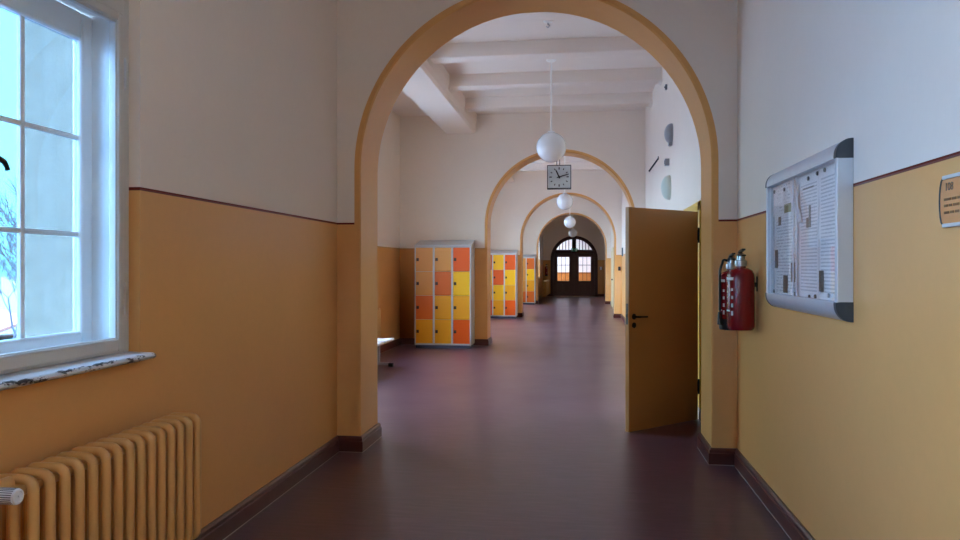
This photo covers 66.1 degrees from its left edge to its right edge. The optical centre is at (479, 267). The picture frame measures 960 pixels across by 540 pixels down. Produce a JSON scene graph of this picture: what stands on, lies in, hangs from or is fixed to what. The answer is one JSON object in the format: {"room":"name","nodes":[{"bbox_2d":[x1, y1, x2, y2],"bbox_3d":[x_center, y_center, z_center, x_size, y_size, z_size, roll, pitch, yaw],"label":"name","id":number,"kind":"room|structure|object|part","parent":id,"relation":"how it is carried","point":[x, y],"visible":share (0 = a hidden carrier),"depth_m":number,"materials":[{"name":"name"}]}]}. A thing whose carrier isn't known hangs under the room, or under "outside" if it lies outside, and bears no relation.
{"room":"school corridor","nodes":[
{"label":"school corridor","id":0,"kind":"room"},
{"bbox_2d":[25,19,72,336],"bbox_3d":[-2.521,-0.710,-0.511,0.360,4.420,12.700,0,0,8],"label":"wall","id":1,"kind":"structure","parent":0,"point":[48,54],"depth_m":3.46,"materials":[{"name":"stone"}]},
{"bbox_2d":[0,0,336,539],"bbox_3d":[-2.187,-0.710,-0.405,0.270,4.420,13.000,0,0,8],"label":"wall","id":2,"kind":"structure","parent":0,"point":[233,103],"depth_m":4.17,"materials":[{"name":"white paint"},{"name":"ochre paint"},{"name":"dark red paint"}]},
{"bbox_2d":[0,0,155,390],"bbox_3d":[-1.746,-0.795,2.469,0.336,2.419,1.775,0,0,8],"label":"window","id":3,"kind":"structure","parent":2,"relation":"in","point":[98,30],"depth_m":3.26,"materials":[{"name":"white paint"}]},
{"bbox_3d":[-1.664,-0.360,2.519,0.056,0.050,0.116,0,0,8],"label":"handle","id":4,"kind":"part","parent":3,"relation":"part of","materials":[{"name":"black metal"}]},
{"bbox_2d":[194,294,550,539],"bbox_3d":[-0.381,1.436,15.775,1.912,0.128,45.550,0,0,8],"label":"baseboard","id":5,"kind":"structure","parent":2,"relation":"attached to","point":[226,524],"depth_m":5.02,"materials":[{"name":"paint"}]},
{"bbox_2d":[378,110,399,343],"bbox_3d":[-2.319,-0.710,10.550,0.500,4.420,8.650,0,0,8],"label":"wall","id":6,"kind":"structure","parent":0,"point":[389,154],"depth_m":13.44,"materials":[{"name":"paint"}]},
{"bbox_2d":[378,308,380,345],"bbox_3d":[-1.852,1.030,11.580,0.130,0.680,1.812,0,0,8],"label":"radiator","id":7,"kind":"object","parent":6,"relation":"attached to","point":[379,309],"visible":0.02,"depth_m":12.35,"materials":[{"name":"metal"}]},
{"bbox_2d":[224,296,790,539],"bbox_3d":[2.061,1.600,17.886,7.600,0.200,50.800,0,0,8],"label":"floor","id":8,"kind":"structure","parent":0,"point":[522,435],"depth_m":5.69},
{"bbox_2d":[0,412,200,539],"bbox_3d":[-1.438,1.079,2.803,0.286,0.837,1.225,0,0,8],"label":"radiator","id":9,"kind":"object","parent":8,"relation":"on","point":[142,482],"visible":1,"depth_m":2.80,"materials":[{"name":"metal"}]},
{"bbox_3d":[-1.424,0.685,2.207,0.097,0.048,0.049,0,0,8],"label":"thermostat knob","id":10,"kind":"part","parent":9,"relation":"part of","materials":[{"name":"white plastic"}]},
{"bbox_2d":[378,338,393,366],"bbox_3d":[-1.655,1.100,10.338,0.500,0.800,1.830,0,0,8],"label":"seating","id":11,"kind":"object","parent":8,"relation":"on","point":[381,341],"visible":0.16,"depth_m":11.11,"materials":[{"name":"metal"}]},
{"bbox_2d":[414,240,474,348],"bbox_3d":[-0.660,0.490,13.889,1.066,2.020,0.522,0,0,8],"label":"locker","id":12,"kind":"object","parent":8,"relation":"on","point":[444,269],"visible":1,"depth_m":13.65,"materials":[{"name":"metal"}]},
{"bbox_3d":[-1.035,1.193,13.706,0.320,0.440,0.020,0,0,8],"label":"door","id":13,"kind":"part","parent":12,"relation":"part of","materials":[{"name":"yellow metal"}]},
{"bbox_3d":[-1.035,0.748,13.706,0.320,0.440,0.020,0,0,8],"label":"door","id":14,"kind":"part","parent":12,"relation":"part of","materials":[{"name":"orange metal"}]},
{"bbox_3d":[-1.035,0.303,13.706,0.320,0.440,0.020,0,0,8],"label":"door","id":15,"kind":"part","parent":12,"relation":"part of","materials":[{"name":"orange metal"}]},
{"bbox_3d":[-1.035,-0.142,13.706,0.320,0.440,0.020,0,0,8],"label":"door","id":16,"kind":"part","parent":12,"relation":"part of","materials":[{"name":"orange metal"}]},
{"bbox_3d":[-0.686,1.193,13.658,0.308,0.440,0.020,0,0,8],"label":"door","id":17,"kind":"part","parent":12,"relation":"part of","materials":[{"name":"yellow metal"}]},
{"bbox_3d":[-0.686,0.748,13.658,0.308,0.440,0.020,0,0,8],"label":"door","id":18,"kind":"part","parent":12,"relation":"part of","materials":[{"name":"metal"}]},
{"bbox_3d":[-0.686,0.303,13.658,0.308,0.440,0.020,0,0,8],"label":"door","id":19,"kind":"part","parent":12,"relation":"part of","materials":[{"name":"orange metal"}]},
{"bbox_3d":[-0.686,-0.142,13.658,0.308,0.440,0.020,0,0,8],"label":"door","id":20,"kind":"part","parent":12,"relation":"part of","materials":[{"name":"orange metal"}]},
{"bbox_3d":[-0.344,1.193,13.610,0.308,0.440,0.020,0,0,8],"label":"door","id":21,"kind":"part","parent":12,"relation":"part of","materials":[{"name":"orange metal"}]},
{"bbox_3d":[-0.344,0.748,13.610,0.308,0.440,0.020,0,0,8],"label":"door","id":22,"kind":"part","parent":12,"relation":"part of","materials":[{"name":"yellow metal"}]},
{"bbox_3d":[-0.344,0.303,13.610,0.308,0.440,0.020,0,0,8],"label":"door","id":23,"kind":"part","parent":12,"relation":"part of","materials":[{"name":"yellow metal"}]},
{"bbox_3d":[-0.344,-0.142,13.610,0.308,0.440,0.020,0,0,8],"label":"door","id":24,"kind":"part","parent":12,"relation":"part of","materials":[{"name":"orange metal"}]},
{"bbox_2d":[491,250,517,317],"bbox_3d":[0.568,0.490,21.927,1.066,2.020,0.522,0,0,8],"label":"locker","id":25,"kind":"object","parent":8,"relation":"on","point":[504,263],"visible":0.66,"depth_m":21.67,"materials":[{"name":"metal"}]},
{"bbox_3d":[0.542,1.193,21.695,0.308,0.440,0.020,0,0,8],"label":"door","id":26,"kind":"part","parent":25,"relation":"part of","materials":[{"name":"metal"}]},
{"bbox_3d":[0.542,0.748,21.695,0.308,0.440,0.020,0,0,8],"label":"door","id":27,"kind":"part","parent":25,"relation":"part of","materials":[{"name":"yellow metal"}]},
{"bbox_3d":[0.542,0.303,21.695,0.308,0.440,0.020,0,0,8],"label":"door","id":28,"kind":"part","parent":25,"relation":"part of","materials":[{"name":"orange metal"}]},
{"bbox_3d":[0.542,-0.142,21.695,0.308,0.440,0.020,0,0,8],"label":"door","id":29,"kind":"part","parent":25,"relation":"part of","materials":[{"name":"yellow metal"}]},
{"bbox_3d":[0.885,1.193,21.648,0.308,0.440,0.020,0,0,8],"label":"door","id":30,"kind":"part","parent":25,"relation":"part of","materials":[{"name":"orange metal"}]},
{"bbox_3d":[0.885,0.748,21.648,0.308,0.440,0.020,0,0,8],"label":"door","id":31,"kind":"part","parent":25,"relation":"part of","materials":[{"name":"yellow metal"}]},
{"bbox_3d":[0.885,0.303,21.648,0.308,0.440,0.020,0,0,8],"label":"door","id":32,"kind":"part","parent":25,"relation":"part of","materials":[{"name":"yellow metal"}]},
{"bbox_3d":[0.885,-0.142,21.648,0.308,0.440,0.020,0,0,8],"label":"door","id":33,"kind":"part","parent":25,"relation":"part of","materials":[{"name":"orange metal"}]},
{"bbox_2d":[523,254,535,303],"bbox_3d":[1.718,0.490,29.975,1.066,2.020,0.522,0,0,8],"label":"locker","id":34,"kind":"object","parent":8,"relation":"on","point":[529,261],"visible":0.38,"depth_m":29.70,"materials":[{"name":"orange metal"}]},
{"bbox_3d":[1.692,1.193,29.744,0.308,0.440,0.020,0,0,8],"label":"door","id":35,"kind":"part","parent":34,"relation":"part of","materials":[{"name":"orange metal"}]},
{"bbox_3d":[1.692,0.748,29.744,0.308,0.440,0.020,0,0,8],"label":"door","id":36,"kind":"part","parent":34,"relation":"part of","materials":[{"name":"orange metal"}]},
{"bbox_3d":[1.692,0.303,29.744,0.308,0.440,0.020,0,0,8],"label":"door","id":37,"kind":"part","parent":34,"relation":"part of","materials":[{"name":"orange metal"}]},
{"bbox_3d":[1.692,-0.142,29.744,0.308,0.440,0.020,0,0,8],"label":"door","id":38,"kind":"part","parent":34,"relation":"part of","materials":[{"name":"orange metal"}]},
{"bbox_3d":[2.034,1.193,29.696,0.308,0.440,0.020,0,0,8],"label":"door","id":39,"kind":"part","parent":34,"relation":"part of","materials":[{"name":"orange metal"}]},
{"bbox_3d":[2.034,0.748,29.696,0.308,0.440,0.020,0,0,8],"label":"door","id":40,"kind":"part","parent":34,"relation":"part of","materials":[{"name":"metal"}]},
{"bbox_3d":[2.034,0.303,29.696,0.308,0.440,0.020,0,0,8],"label":"door","id":41,"kind":"part","parent":34,"relation":"part of","materials":[{"name":"yellow metal"}]},
{"bbox_3d":[2.034,-0.142,29.696,0.308,0.440,0.020,0,0,8],"label":"door","id":42,"kind":"part","parent":34,"relation":"part of","materials":[{"name":"orange metal"}]},
{"bbox_2d":[400,109,644,338],"bbox_3d":[0.803,-0.710,14.223,4.908,4.420,0.520,0,0,8],"label":"wall","id":43,"kind":"structure","parent":0,"point":[451,184],"depth_m":14.08,"materials":[{"name":"paint"}]},
{"bbox_2d":[547,160,570,189],"bbox_3d":[1.517,-1.832,14.125,0.456,0.676,0.136,0,0,8],"label":"wall clock","id":44,"kind":"object","parent":43,"relation":"hanging from","point":[558,176],"visible":0.86,"depth_m":14.07,"materials":[{"name":"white plastic"}]},
{"bbox_2d":[392,19,661,115],"bbox_3d":[2.061,-3.020,17.886,7.600,0.200,50.800,0,0,8],"label":"ceiling","id":45,"kind":"structure","parent":0,"point":[404,105],"depth_m":10.57,"materials":[{"name":"white paint"}]},
{"bbox_2d":[403,59,476,133],"bbox_3d":[-0.888,-2.750,10.348,0.615,0.380,7.660,0,0,8],"label":"ceiling beam","id":46,"kind":"structure","parent":45,"relation":"attached to","point":[428,86],"depth_m":11.46,"materials":[{"name":"white paint"}]},
{"bbox_2d":[484,12,586,22],"bbox_3d":[0.690,-2.812,8.056,3.228,0.255,0.270,0,0,8],"label":"ceiling beam","id":47,"kind":"structure","parent":45,"relation":"attached to","point":[532,16],"depth_m":8.08,"materials":[{"name":"white paint"}]},
{"bbox_2d":[427,36,650,65],"bbox_3d":[0.900,-2.812,9.582,3.228,0.255,0.270,0,0,8],"label":"ceiling beam","id":48,"kind":"structure","parent":45,"relation":"attached to","point":[617,46],"depth_m":9.50,"materials":[{"name":"white paint"}]},
{"bbox_2d":[543,20,552,27],"bbox_3d":[0.804,-2.873,8.722,0.120,0.092,0.118,0,0,8],"label":"ceiling hook","id":49,"kind":"object","parent":45,"relation":"attached to","point":[546,21],"visible":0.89,"depth_m":8.71,"materials":[{"name":"metal"}]},
{"bbox_2d":[536,59,565,161],"bbox_3d":[0.972,-2.174,10.061,0.408,1.486,0.408,0,0,8],"label":"pendant lamp","id":50,"kind":"object","parent":45,"relation":"hanging from","point":[551,146],"visible":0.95,"depth_m":9.94,"materials":[{"name":"white glass"}]},
{"bbox_3d":[0.972,-2.360,10.061,0.025,1.021,0.026,0,0,8],"label":"rod","id":51,"kind":"part","parent":50,"relation":"part of","materials":[{"name":"white metal"}]},
{"bbox_3d":[0.972,-1.637,10.061,0.408,0.411,0.408,0,0,8],"label":"globe","id":52,"kind":"part","parent":50,"relation":"part of","materials":[{"name":"white glass"}]},
{"bbox_2d":[448,67,661,92],"bbox_3d":[1.111,-2.812,11.107,3.228,0.255,0.270,0,0,8],"label":"ceiling beam","id":53,"kind":"structure","parent":45,"relation":"attached to","point":[652,75],"depth_m":11.00,"materials":[{"name":"white paint"}]},
{"bbox_2d":[464,92,651,113],"bbox_3d":[1.321,-2.812,12.633,3.228,0.255,0.270,0,0,8],"label":"ceiling beam","id":54,"kind":"structure","parent":45,"relation":"attached to","point":[636,99],"depth_m":12.53,"materials":[{"name":"white paint"}]},
{"bbox_2d":[532,156,589,162],"bbox_3d":[2.221,-2.812,19.171,3.228,0.255,0.270,0,0,8],"label":"ceiling beam","id":55,"kind":"structure","parent":45,"relation":"attached to","point":[568,159],"depth_m":19.08,"materials":[{"name":"white paint"}]},
{"bbox_2d":[337,0,736,447],"bbox_3d":[-0.308,-0.710,6.160,4.908,4.420,0.520,0,0,8],"label":"arch","id":56,"kind":"object","parent":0,"point":[381,44],"visible":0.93,"depth_m":5.98,"materials":[{"name":"white paint"},{"name":"ochre paint"},{"name":"dark red paint"}]},
{"bbox_2d":[538,232,542,296],"bbox_3d":[2.509,-0.710,34.516,0.500,4.420,7.630,0,0,8],"label":"wall","id":57,"kind":"structure","parent":0,"point":[540,246],"depth_m":35.79,"materials":[{"name":"paint"}]},
{"bbox_2d":[542,280,548,296],"bbox_3d":[3.164,1.015,35.676,0.230,0.750,3.622,0,0,8],"label":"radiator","id":58,"kind":"object","parent":57,"relation":"attached to","point":[545,284],"visible":1,"depth_m":34.34,"materials":[{"name":"metal"}]},
{"bbox_2d":[491,170,621,313],"bbox_3d":[1.913,-0.710,22.277,4.908,4.420,0.520,0,0,8],"label":"wall","id":59,"kind":"structure","parent":0,"point":[517,200],"depth_m":22.05,"materials":[{"name":"paint"}]},
{"bbox_2d":[519,162,603,170],"bbox_3d":[2.432,-2.812,20.697,3.228,0.255,0.270,0,0,8],"label":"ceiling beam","id":60,"kind":"structure","parent":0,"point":[576,165],"depth_m":20.63,"materials":[{"name":"white paint"}]},
{"bbox_2d":[556,156,572,209],"bbox_3d":[2.085,-2.164,18.135,0.408,1.506,0.408,0,0,8],"label":"pendant lamp","id":61,"kind":"object","parent":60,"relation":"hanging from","point":[564,201],"visible":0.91,"depth_m":18.00,"materials":[{"name":"white glass"}]},
{"bbox_3d":[2.085,-1.617,18.135,0.408,0.411,0.408,0,0,8],"label":"globe","id":62,"kind":"part","parent":61,"relation":"part of","materials":[{"name":"white glass"}]},
{"bbox_2d":[523,196,610,300],"bbox_3d":[3.022,-0.710,30.331,4.908,4.420,0.520,0,0,8],"label":"wall","id":63,"kind":"structure","parent":0,"point":[548,211],"depth_m":30.04,"materials":[{"name":"paint"}]},
{"bbox_2d":[564,216,575,227],"bbox_3d":[3.184,-2.154,26.110,0.408,1.526,0.408,0,0,8],"label":"pendant lamp","id":64,"kind":"object","parent":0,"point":[569,222],"visible":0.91,"depth_m":25.97,"materials":[{"name":"white glass"}]},
{"bbox_2d":[568,215,576,236],"bbox_3d":[4.289,-2.149,34.134,0.408,1.536,0.408,0,0,8],"label":"pendant lamp","id":65,"kind":"object","parent":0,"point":[572,232],"visible":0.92,"depth_m":33.99,"materials":[{"name":"white glass"}]},
{"bbox_3d":[4.289,-1.587,34.134,0.408,0.411,0.408,0,0,8],"label":"globe","id":66,"kind":"part","parent":65,"relation":"part of","materials":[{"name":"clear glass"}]},
{"bbox_2d":[543,215,604,293],"bbox_3d":[4.771,-0.710,38.257,3.608,4.420,0.400,0,0,8],"label":"wall","id":67,"kind":"structure","parent":0,"point":[556,230],"depth_m":38.02,"materials":[{"name":"paint"}]},
{"bbox_2d":[545,264,547,275],"bbox_3d":[3.448,0.143,38.132,0.177,0.637,0.205,0,0,8],"label":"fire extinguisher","id":68,"kind":"object","parent":67,"relation":"attached to","point":[546,267],"visible":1,"depth_m":38.05,"materials":[{"name":"red metal"}]},
{"bbox_2d":[551,236,597,295],"bbox_3d":[4.865,-0.060,38.133,2.420,3.120,0.220,0,0,8],"label":"door","id":69,"kind":"structure","parent":67,"relation":"in","point":[573,287],"depth_m":38.10,"materials":[{"name":"brown wood"}]},
{"bbox_2d":[557,239,591,271],"bbox_3d":[5.432,-0.710,42.355,5.600,4.420,0.200,0,0,8],"label":"wall","id":70,"kind":"structure","parent":0,"point":[584,262],"depth_m":42.23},
{"bbox_2d":[611,0,959,539],"bbox_3d":[3.459,-0.710,15.447,0.300,4.420,45.950,0,0,8],"label":"wall","id":71,"kind":"structure","parent":0,"point":[854,426],"depth_m":3.13,"materials":[{"name":"yellow paint"}]},
{"bbox_2d":[597,294,610,304],"bbox_3d":[5.540,1.436,32.977,0.363,0.128,9.850,0,0,8],"label":"baseboard","id":72,"kind":"structure","parent":71,"relation":"attached to","point":[605,302],"depth_m":29.77,"materials":[{"name":"paint"}]},
{"bbox_2d":[611,247,613,306],"bbox_3d":[4.917,0.390,27.385,0.110,2.220,1.400,0,0,8],"label":"door","id":73,"kind":"structure","parent":71,"relation":"in","point":[612,249],"depth_m":27.65,"materials":[{"name":"beige paint"}]},
{"bbox_2d":[613,306,624,322],"bbox_3d":[3.480,1.436,17.559,0.235,0.128,18.460,0,0,8],"label":"baseboard","id":74,"kind":"structure","parent":71,"relation":"attached to","point":[621,316],"depth_m":21.69,"materials":[{"name":"paint"}]},
{"bbox_2d":[625,200,700,431],"bbox_3d":[2.080,0.422,7.419,0.648,2.155,2.033,0,0,31],"label":"door","id":75,"kind":"structure","parent":71,"relation":"in","point":[663,246],"depth_m":6.93,"materials":[{"name":"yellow wood"}]},
{"bbox_3d":[1.331,0.425,6.689,0.011,0.190,0.020,0,0,-36],"label":"latch plate","id":76,"kind":"part","parent":75,"relation":"part of","materials":[{"name":"metal"}]},
{"bbox_3d":[1.458,0.450,6.712,0.147,0.053,0.068,0,0,-36],"label":"lever handle","id":77,"kind":"part","parent":75,"relation":"part of","materials":[{"name":"black metal"}]},
{"bbox_3d":[2.323,0.367,7.796,0.182,2.045,1.160,0,0,8],"label":"frame","id":78,"kind":"part","parent":75,"relation":"part of","materials":[{"name":"wood"}]},
{"bbox_2d":[661,175,670,199],"bbox_3d":[2.478,-1.065,9.854,0.114,0.330,0.330,0,0,8],"label":"wall lamp","id":79,"kind":"object","parent":71,"relation":"attached to","point":[666,182],"visible":1,"depth_m":9.74,"materials":[{"name":"white glass"}]},
{"bbox_2d":[664,159,668,165],"bbox_3d":[2.514,-1.412,9.930,0.063,0.090,0.090,0,0,8],"label":"junction box","id":80,"kind":"object","parent":71,"relation":"attached to","point":[666,161],"visible":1,"depth_m":9.89,"materials":[{"name":"plastic"}]},
{"bbox_2d":[664,123,672,145],"bbox_3d":[2.451,-1.725,9.605,0.099,0.290,0.260,0,0,8],"label":"bell","id":81,"kind":"object","parent":71,"relation":"attached to","point":[668,133],"visible":1,"depth_m":9.52,"materials":[{"name":"grey metal"}]},
{"bbox_2d":[717,253,735,329],"bbox_3d":[1.816,0.174,5.333,0.171,0.552,0.177,0,0,39],"label":"fire extinguisher","id":82,"kind":"object","parent":71,"relation":"attached to","point":[722,277],"visible":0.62,"depth_m":5.30,"materials":[{"name":"red metal"}]},
{"bbox_3d":[1.814,-0.065,5.310,0.044,0.075,0.145,0,0,8],"label":"lever","id":83,"kind":"part","parent":82,"relation":"part of","materials":[{"name":"black plastic"}]},
{"bbox_2d":[727,249,757,330],"bbox_3d":[1.753,0.149,4.957,0.180,0.545,0.180,0,0,-41],"label":"fire extinguisher","id":84,"kind":"object","parent":71,"relation":"attached to","point":[741,284],"visible":1,"depth_m":4.88,"materials":[{"name":"metal"}]},
{"bbox_3d":[1.749,-0.086,4.930,0.044,0.075,0.145,0,0,8],"label":"lever","id":85,"kind":"part","parent":84,"relation":"part of","materials":[{"name":"black plastic"}]},
{"bbox_2d":[697,408,815,539],"bbox_3d":[1.067,1.436,-0.026,0.214,0.128,14.640,0,0,8],"label":"baseboard","id":86,"kind":"structure","parent":71,"relation":"attached to","point":[795,530],"depth_m":4.83,"materials":[{"name":"paint"}]},
{"bbox_2d":[765,138,853,321],"bbox_3d":[1.667,-0.161,3.813,0.073,0.800,1.242,0,0,8],"label":"notice board","id":87,"kind":"object","parent":71,"relation":"attached to","point":[841,154],"visible":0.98,"depth_m":3.29,"materials":[{"name":"metal"}]},
{"bbox_3d":[1.751,-0.161,4.413,0.069,0.668,0.028,0,0,8],"label":"rail","id":88,"kind":"part","parent":87,"relation":"part of","materials":[{"name":"metal"}]},
{"bbox_2d":[773,179,794,216],"bbox_3d":[1.714,-0.388,4.168,0.004,0.175,0.445,0,0,8],"label":"paper sheet","id":89,"kind":"object","parent":87,"relation":"attached to","point":[782,200],"visible":0.98,"depth_m":4.16,"materials":[{"name":"white paper"}]},
{"bbox_2d":[784,203,790,212],"bbox_3d":[1.700,-0.328,4.076,0.001,0.049,0.130,0,0,8],"label":"photo","id":90,"kind":"object","parent":89,"relation":"attached to","point":[787,206],"depth_m":4.07},
{"bbox_2d":[775,212,795,294],"bbox_3d":[1.715,-0.079,4.145,0.005,0.467,0.470,0,0,8],"label":"paper sheet","id":91,"kind":"object","parent":87,"relation":"attached to","point":[784,222],"visible":0.78,"depth_m":4.14,"materials":[{"name":"white paper"}]},
{"bbox_2d":[775,250,777,267],"bbox_3d":[1.738,-0.048,4.323,0.001,0.105,0.070,0,0,8],"label":"photo","id":92,"kind":"object","parent":91,"relation":"attached to","point":[776,251],"depth_m":4.32},
{"bbox_2d":[783,275,787,292],"bbox_3d":[1.712,0.094,4.135,0.001,0.098,0.090,0,0,8],"label":"photo","id":93,"kind":"object","parent":91,"relation":"attached to","point":[785,277],"depth_m":4.13},
{"bbox_2d":[791,263,794,281],"bbox_3d":[1.691,0.027,3.984,0.001,0.104,0.085,0,0,8],"label":"photo","id":94,"kind":"object","parent":91,"relation":"attached to","point":[791,263],"depth_m":3.99},
{"bbox_2d":[794,184,801,223],"bbox_3d":[1.669,-0.333,3.889,0.013,0.205,0.164,0,0,8],"label":"paper","id":95,"kind":"object","parent":87,"relation":"attached to","point":[799,218],"visible":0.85,"depth_m":3.87,"materials":[{"name":"white paper"}]},
{"bbox_3d":[1.667,-0.517,3.813,0.073,0.086,1.180,0,0,8],"label":"rail","id":96,"kind":"part","parent":87,"relation":"part of","materials":[{"name":"metal"}]},
{"bbox_3d":[1.688,-0.161,3.810,0.028,0.698,1.220,0,0,8],"label":"panel","id":97,"kind":"part","parent":87,"relation":"part of","materials":[{"name":"white paper"}]},
{"bbox_3d":[1.667,0.195,3.813,0.073,0.086,1.180,0,0,8],"label":"rail","id":98,"kind":"part","parent":87,"relation":"part of","materials":[{"name":"metal"}]},
{"bbox_2d":[800,171,818,298],"bbox_3d":[1.657,-0.155,3.720,0.005,0.620,0.318,0,0,8],"label":"paper sheet","id":99,"kind":"object","parent":87,"relation":"attached to","point":[809,190],"visible":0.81,"depth_m":3.70,"materials":[{"name":"paper"}]},
{"bbox_2d":[806,217,810,227],"bbox_3d":[1.654,-0.225,3.712,0.001,0.050,0.075,0,0,8],"label":"photo","id":100,"kind":"object","parent":99,"relation":"attached to","point":[808,219],"depth_m":3.71},
{"bbox_2d":[819,164,834,300],"bbox_3d":[1.611,-0.157,3.401,0.004,0.623,0.298,0,0,8],"label":"paper sheet","id":101,"kind":"object","parent":87,"relation":"attached to","point":[826,179],"visible":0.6,"depth_m":3.42,"materials":[{"name":"white paper"}]},
{"bbox_2d":[819,271,823,291],"bbox_3d":[1.624,0.067,3.508,0.001,0.101,0.066,0,0,8],"label":"photo","id":102,"kind":"object","parent":101,"relation":"attached to","point":[821,273],"depth_m":3.50},
{"bbox_3d":[1.586,-0.161,3.213,0.069,0.668,0.028,0,0,8],"label":"rail","id":103,"kind":"part","parent":87,"relation":"part of","materials":[{"name":"metal"}]},
{"bbox_2d":[939,172,959,227],"bbox_3d":[1.480,-0.211,2.239,0.014,0.166,0.344,0,0,8],"label":"plaque","id":104,"kind":"object","parent":71,"relation":"attached to","point":[949,189],"visible":1,"depth_m":2.34,"materials":[{"name":"orange plastic"}]},
{"bbox_3d":[1.478,-0.211,2.239,0.007,0.160,0.344,0,0,8],"label":"edge frame","id":105,"kind":"part","parent":104,"relation":"part of","materials":[{"name":"metal"}]},
{"bbox_3d":[1.480,-0.288,2.239,0.014,0.012,0.290,0,0,8],"label":"clamp rail","id":106,"kind":"part","parent":104,"relation":"part of","materials":[{"name":"metal"}]},
{"bbox_3d":[1.480,-0.134,2.239,0.014,0.012,0.290,0,0,8],"label":"clamp rail","id":107,"kind":"part","parent":104,"relation":"part of","materials":[{"name":"metal"}]},
{"label":"outside","id":108,"kind":"structure","parent":0,"visible":0},
{"bbox_2d":[0,277,16,333],"bbox_3d":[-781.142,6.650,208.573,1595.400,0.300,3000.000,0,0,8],"label":"ground","id":109,"kind":"structure","parent":108,"point":[6,288],"depth_m":158.21,"materials":[{"name":"white snow"}]},
{"bbox_2d":[0,179,16,338],"bbox_3d":[-16.456,1.107,22.878,4.731,10.806,7.208,0,0,42],"label":"bare tree","id":110,"kind":"object","parent":109,"relation":"on","point":[8,219],"visible":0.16,"depth_m":23.45,"materials":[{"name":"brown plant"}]},
{"bbox_2d":[0,310,16,339],"bbox_3d":[-32.356,4.900,50.893,8.800,3.200,14.800,0,0,-37],"label":"house","id":111,"kind":"structure","parent":109,"relation":"on","point":[5,324],"depth_m":49.46,"materials":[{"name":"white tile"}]},
{"bbox_2d":[0,241,16,333],"bbox_3d":[-19.365,2.183,31.555,5.663,8.640,4.585,0,0,20],"label":"bare tree","id":112,"kind":"object","parent":109,"relation":"on","point":[2,260],"visible":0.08,"depth_m":30.66,"materials":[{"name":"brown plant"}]},
{"bbox_2d":[0,218,16,298],"bbox_3d":[-26.966,1.173,43.337,3.376,10.704,5.590,0,0,-28],"label":"bare tree","id":113,"kind":"object","parent":109,"relation":"on","point":[8,239],"visible":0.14,"depth_m":43.08,"materials":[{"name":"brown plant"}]},
{"bbox_2d":[0,202,16,330],"bbox_3d":[-22.575,1.499,37.493,4.846,10.021,3.018,0,0,31],"label":"bare tree","id":114,"kind":"object","parent":109,"relation":"on","point":[12,202],"visible":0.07,"depth_m":37.44,"materials":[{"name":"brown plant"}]}
]}

